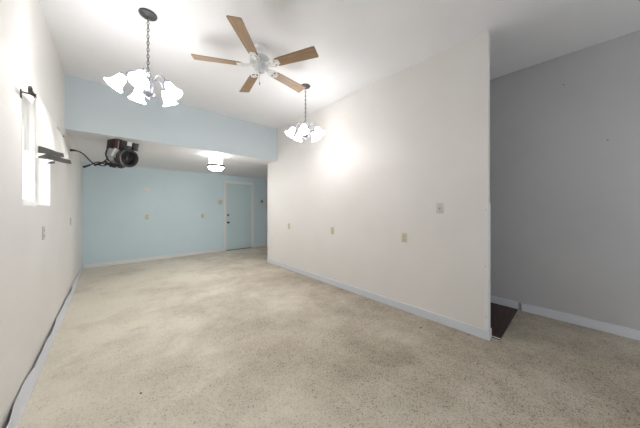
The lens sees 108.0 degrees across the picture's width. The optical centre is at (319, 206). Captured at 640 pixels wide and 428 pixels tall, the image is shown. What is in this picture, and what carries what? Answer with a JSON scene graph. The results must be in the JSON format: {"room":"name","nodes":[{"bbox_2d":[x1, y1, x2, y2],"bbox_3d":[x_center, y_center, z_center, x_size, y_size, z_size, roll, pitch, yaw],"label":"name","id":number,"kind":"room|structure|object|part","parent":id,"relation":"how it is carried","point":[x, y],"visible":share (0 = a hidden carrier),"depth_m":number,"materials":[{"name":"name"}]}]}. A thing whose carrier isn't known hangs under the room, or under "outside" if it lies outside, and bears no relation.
{"room":"empty living room","nodes":[
{"label":"empty living room","id":0,"kind":"room"},
{"bbox_2d":[0,0,81,427],"bbox_3d":[-1.959,-0.214,1.394,0.140,3.048,9.572,0,0,-42],"label":"wall","id":1,"kind":"structure","parent":0,"point":[37,275],"depth_m":1.73,"materials":[{"name":"beige paint"}]},
{"bbox_2d":[23,151,46,205],"bbox_3d":[-2.429,-0.363,1.928,0.125,0.714,0.965,0,0,-42],"label":"window","id":2,"kind":"structure","parent":1,"relation":"in","point":[31,201],"depth_m":2.22,"materials":[{"name":"white glass"}]},
{"bbox_3d":[-2.600,-0.363,2.065,0.014,0.644,0.462,0,0,-42],"label":"sash","id":3,"kind":"part","parent":2,"relation":"part of","materials":[{"name":"white plastic"}]},
{"bbox_3d":[-2.462,-0.363,1.899,0.037,0.714,0.965,0,0,-42],"label":"frame","id":4,"kind":"part","parent":2,"relation":"part of","materials":[{"name":"white plastic"}]},
{"bbox_2d":[20,85,63,136],"bbox_3d":[-2.403,-0.770,2.045,0.070,0.067,1.426,0,0,-42],"label":"curtain rod","id":5,"kind":"object","parent":1,"relation":"attached to","point":[30,90],"visible":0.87,"depth_m":1.57,"materials":[{"name":"grey metal"}]},
{"bbox_2d":[23,95,71,164],"bbox_3d":[-2.413,-0.571,2.107,0.087,0.451,1.264,0,0,-39],"label":"window valance","id":6,"kind":"object","parent":5,"relation":"hanging from","point":[41,134],"visible":0.99,"depth_m":1.73,"materials":[{"name":"white fabric"}]},
{"bbox_2d":[42,226,44,239],"bbox_3d":[-2.486,0.236,2.093,0.010,0.122,0.075,0,0,-42],"label":"wall outlet","id":7,"kind":"object","parent":1,"relation":"attached to","point":[43,227],"visible":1,"depth_m":2.07,"materials":[{"name":"grey plastic"}]},
{"bbox_2d":[6,265,82,427],"bbox_3d":[-1.886,1.261,1.449,0.034,0.098,9.276,0,0,-42],"label":"baseboard","id":8,"kind":"structure","parent":1,"relation":"attached to","point":[20,403],"depth_m":1.75,"materials":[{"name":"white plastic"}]},
{"bbox_2d":[121,151,132,164],"bbox_3d":[-3.008,-0.760,3.615,0.048,0.213,0.216,0,0,18],"label":"lens","id":9,"kind":"object","parent":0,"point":[126,156],"depth_m":3.64,"materials":[{"name":"black glass"}]},
{"bbox_2d":[65,129,274,178],"bbox_3d":[-2.581,-1.032,5.421,4.316,0.185,2.468,0,0,-42],"label":"ceiling","id":10,"kind":"structure","parent":0,"point":[153,155],"depth_m":4.71,"materials":[{"name":"white paint"}]},
{"bbox_2d":[104,138,138,168],"bbox_3d":[-3.104,-0.842,3.614,0.418,0.484,0.367,0,0,-3],"label":"projector","id":11,"kind":"object","parent":10,"relation":"hanging from","point":[122,153],"depth_m":3.57,"materials":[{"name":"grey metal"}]},
{"bbox_2d":[70,149,107,167],"bbox_3d":[-3.477,-0.715,3.477,0.486,0.293,0.125,0,0,-15],"label":"power cord","id":12,"kind":"object","parent":11,"relation":"attached to","point":[97,163],"visible":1,"depth_m":3.49,"materials":[{"name":"black rubber"}]},
{"bbox_3d":[-3.154,-0.827,3.526,0.179,0.174,0.116,0,0,17],"label":"pale panel","id":13,"kind":"part","parent":11,"relation":"part of","materials":[{"name":"silver metal"}]},
{"bbox_3d":[-2.994,-0.965,3.749,0.091,0.130,0.085,0,0,17],"label":"plate","id":14,"kind":"part","parent":11,"relation":"part of","materials":[{"name":"black plastic"}]},
{"bbox_2d":[207,153,224,171],"bbox_3d":[-2.039,-0.847,4.553,0.316,0.344,0.316,0,0,-42],"label":"flush ceiling light","id":15,"kind":"object","parent":10,"relation":"attached to","point":[215,160],"visible":1,"depth_m":4.45,"materials":[{"name":"white glass"}]},
{"bbox_2d":[64,74,276,160],"bbox_3d":[-1.750,-1.381,4.495,4.316,0.715,0.020,0,0,-42],"label":"wall","id":16,"kind":"structure","parent":0,"point":[89,106],"depth_m":3.73,"materials":[{"name":"blue paint"}]},
{"bbox_2d":[82,162,265,264],"bbox_3d":[-3.453,-0.214,6.391,4.316,3.048,0.140,0,0,-42],"label":"wall","id":17,"kind":"structure","parent":0,"point":[116,202],"depth_m":5.71,"materials":[{"name":"blue paint"}]},
{"bbox_2d":[83,248,223,268],"bbox_3d":[-3.914,1.268,5.873,2.896,0.085,0.014,0,0,-42],"label":"baseboard","id":18,"kind":"structure","parent":17,"relation":"attached to","point":[222,249],"depth_m":5.63,"materials":[{"name":"white wood"}]},
{"bbox_2d":[224,180,253,250],"bbox_3d":[-2.519,0.265,7.197,0.940,2.090,0.190,0,0,-42],"label":"door","id":19,"kind":"structure","parent":17,"relation":"in","point":[238,195],"depth_m":7.17,"materials":[{"name":"pale blue paint"},{"name":"dark metal"}]},
{"bbox_2d":[258,198,265,208],"bbox_3d":[-1.907,-0.115,7.660,0.260,0.370,0.037,0,0,-42],"label":"keypad","id":20,"kind":"object","parent":17,"relation":"attached to","point":[261,201],"visible":1,"depth_m":7.65,"materials":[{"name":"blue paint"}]},
{"bbox_2d":[254,243,265,246],"bbox_3d":[-1.968,1.268,7.621,0.436,0.085,0.014,0,0,-42],"label":"baseboard","id":21,"kind":"structure","parent":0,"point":[257,245],"depth_m":7.61,"materials":[{"name":"white wood"}]},
{"bbox_2d":[17,246,639,427],"bbox_3d":[-0.301,1.356,2.883,4.596,0.108,9.572,0,0,-42],"label":"floor","id":22,"kind":"structure","parent":0,"point":[237,338],"depth_m":1.97,"materials":[{"name":"beige carpet"}]},
{"bbox_2d":[39,0,639,128],"bbox_3d":[0.544,-1.788,1.942,4.596,0.100,7.044,0,0,-42],"label":"ceiling","id":23,"kind":"structure","parent":0,"point":[358,44],"depth_m":2.37,"materials":[{"name":"white paint"}]},
{"bbox_2d":[104,8,182,105],"bbox_3d":[-1.544,-1.350,2.078,0.562,0.776,0.542,0,0,-21],"label":"chandelier","id":24,"kind":"object","parent":23,"relation":"hanging from","point":[140,78],"visible":1,"depth_m":2.07,"materials":[{"name":"white glass"}]},
{"bbox_3d":[-1.728,-1.056,1.950,0.134,0.155,0.133,0,0,5],"label":"lamp shade","id":25,"kind":"part","parent":24,"relation":"part of","materials":[{"name":"white glass"}]},
{"bbox_3d":[-1.745,-1.056,2.216,0.132,0.155,0.138,0,0,-21],"label":"lamp shade","id":26,"kind":"part","parent":24,"relation":"part of","materials":[{"name":"white glass"}]},
{"bbox_3d":[-1.467,-1.056,1.883,0.134,0.155,0.133,0,0,24],"label":"lamp shade","id":27,"kind":"part","parent":24,"relation":"part of","materials":[{"name":"white glass"}]},
{"bbox_3d":[-1.551,-1.460,2.096,0.017,0.488,0.017,0,0,23],"label":"chain","id":28,"kind":"part","parent":24,"relation":"part of","materials":[{"name":"grey metal"}]},
{"bbox_3d":[-1.458,-1.111,2.102,0.131,0.168,0.050,0,0,-21],"label":"arm","id":29,"kind":"part","parent":24,"relation":"part of","materials":[{"name":"silver metal"}]},
{"bbox_3d":[-1.490,-1.056,2.316,0.132,0.155,0.138,0,0,-21],"label":"lamp shade","id":30,"kind":"part","parent":24,"relation":"part of","materials":[{"name":"white glass"}]},
{"bbox_3d":[-1.322,-1.056,2.111,0.134,0.155,0.133,0,0,41],"label":"lamp shade","id":31,"kind":"part","parent":24,"relation":"part of","materials":[{"name":"white glass"}]},
{"bbox_2d":[191,15,318,92],"bbox_3d":[-0.647,-1.513,2.553,1.276,0.450,1.280,0,0,-42],"label":"ceiling fan","id":32,"kind":"object","parent":23,"relation":"hanging from","point":[259,61],"visible":1,"depth_m":2.42,"materials":[{"name":"brown wood"}]},
{"bbox_3d":[-1.058,-1.520,2.414,0.483,0.006,0.132,0,12,-14],"label":"blade","id":33,"kind":"part","parent":32,"relation":"part of","materials":[{"name":"brown wood"}]},
{"bbox_3d":[-0.676,-1.520,2.099,0.132,0.006,0.483,12,1,3],"label":"blade","id":34,"kind":"part","parent":32,"relation":"part of","materials":[{"name":"brown wood"}]},
{"bbox_3d":[-0.876,-1.520,2.875,0.132,0.006,0.483,-14,8,-32],"label":"blade","id":35,"kind":"part","parent":32,"relation":"part of","materials":[{"name":"brown wood"}]},
{"bbox_3d":[-0.382,-1.520,2.844,0.132,0.006,0.483,-15,-10,39],"label":"blade","id":36,"kind":"part","parent":32,"relation":"part of","materials":[{"name":"brown wood"}]},
{"bbox_3d":[-0.258,-1.520,2.365,0.483,0.006,0.132,0,-12,22],"label":"blade","id":37,"kind":"part","parent":32,"relation":"part of","materials":[{"name":"brown wood"}]},
{"bbox_2d":[285,84,324,141],"bbox_3d":[-0.209,-1.350,3.326,0.562,0.776,0.542,0,0,2],"label":"chandelier","id":38,"kind":"object","parent":23,"relation":"hanging from","point":[303,131],"visible":0.98,"depth_m":3.31,"materials":[{"name":"white glass"}]},
{"bbox_3d":[-0.429,-1.056,3.283,0.134,0.155,0.133,0,0,28],"label":"lamp shade","id":39,"kind":"part","parent":38,"relation":"part of","materials":[{"name":"white glass"}]},
{"bbox_3d":[-0.339,-1.056,3.533,0.132,0.155,0.138,0,0,2],"label":"lamp shade","id":40,"kind":"part","parent":38,"relation":"part of","materials":[{"name":"white glass"}]},
{"bbox_3d":[-0.217,-1.056,3.117,0.133,0.155,0.134,0,0,-42],"label":"lamp shade","id":41,"kind":"part","parent":38,"relation":"part of","materials":[{"name":"white glass"}]},
{"bbox_3d":[-0.066,-1.056,3.524,0.132,0.155,0.138,0,0,2],"label":"lamp shade","id":42,"kind":"part","parent":38,"relation":"part of","materials":[{"name":"white glass"}]},
{"bbox_3d":[0.007,-1.056,3.268,0.134,0.155,0.133,0,0,-24],"label":"lamp shade","id":43,"kind":"part","parent":38,"relation":"part of","materials":[{"name":"white glass"}]},
{"bbox_2d":[267,30,489,328],"bbox_3d":[0.229,-0.214,3.920,0.070,3.048,4.334,0,0,-42],"label":"wall","id":44,"kind":"structure","parent":0,"point":[414,139],"depth_m":2.98,"materials":[{"name":"beige paint"}]},
{"bbox_2d":[267,258,491,340],"bbox_3d":[0.233,1.262,3.914,0.096,0.095,4.348,0,0,-42],"label":"baseboard","id":45,"kind":"structure","parent":44,"relation":"attached to","point":[464,327],"depth_m":2.94,"materials":[{"name":"white wood"}]},
{"bbox_2d":[402,233,406,242],"bbox_3d":[1.063,0.388,2.931,0.010,0.122,0.075,0,0,-42],"label":"wall outlet","id":46,"kind":"object","parent":44,"relation":"attached to","point":[404,235],"visible":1,"depth_m":2.92,"materials":[{"name":"beige plastic"}]},
{"bbox_2d":[436,203,442,212],"bbox_3d":[1.344,0.014,2.611,0.020,0.122,0.075,0,0,-42],"label":"light switch","id":47,"kind":"object","parent":44,"relation":"attached to","point":[439,206],"visible":1,"depth_m":2.62,"materials":[{"name":"grey plastic"}]},
{"bbox_2d":[484,203,489,329],"bbox_3d":[1.666,0.589,2.318,0.080,1.248,0.038,0,0,-42],"label":"trim","id":48,"kind":"structure","parent":44,"relation":"attached to","point":[486,205],"depth_m":2.29,"materials":[{"name":"white"}]},
{"bbox_2d":[266,30,639,329],"bbox_3d":[1.357,-0.214,4.372,0.140,3.048,9.572,0,0,-42],"label":"wall","id":49,"kind":"structure","parent":0,"point":[565,196],"depth_m":2.63,"materials":[{"name":"grey paint"}]},
{"bbox_2d":[490,295,639,340],"bbox_3d":[1.985,1.261,3.551,0.022,0.098,7.230,0,0,-42],"label":"baseboard","id":50,"kind":"structure","parent":49,"relation":"attached to","point":[627,332],"depth_m":2.59,"materials":[{"name":"white wood"}]}
]}

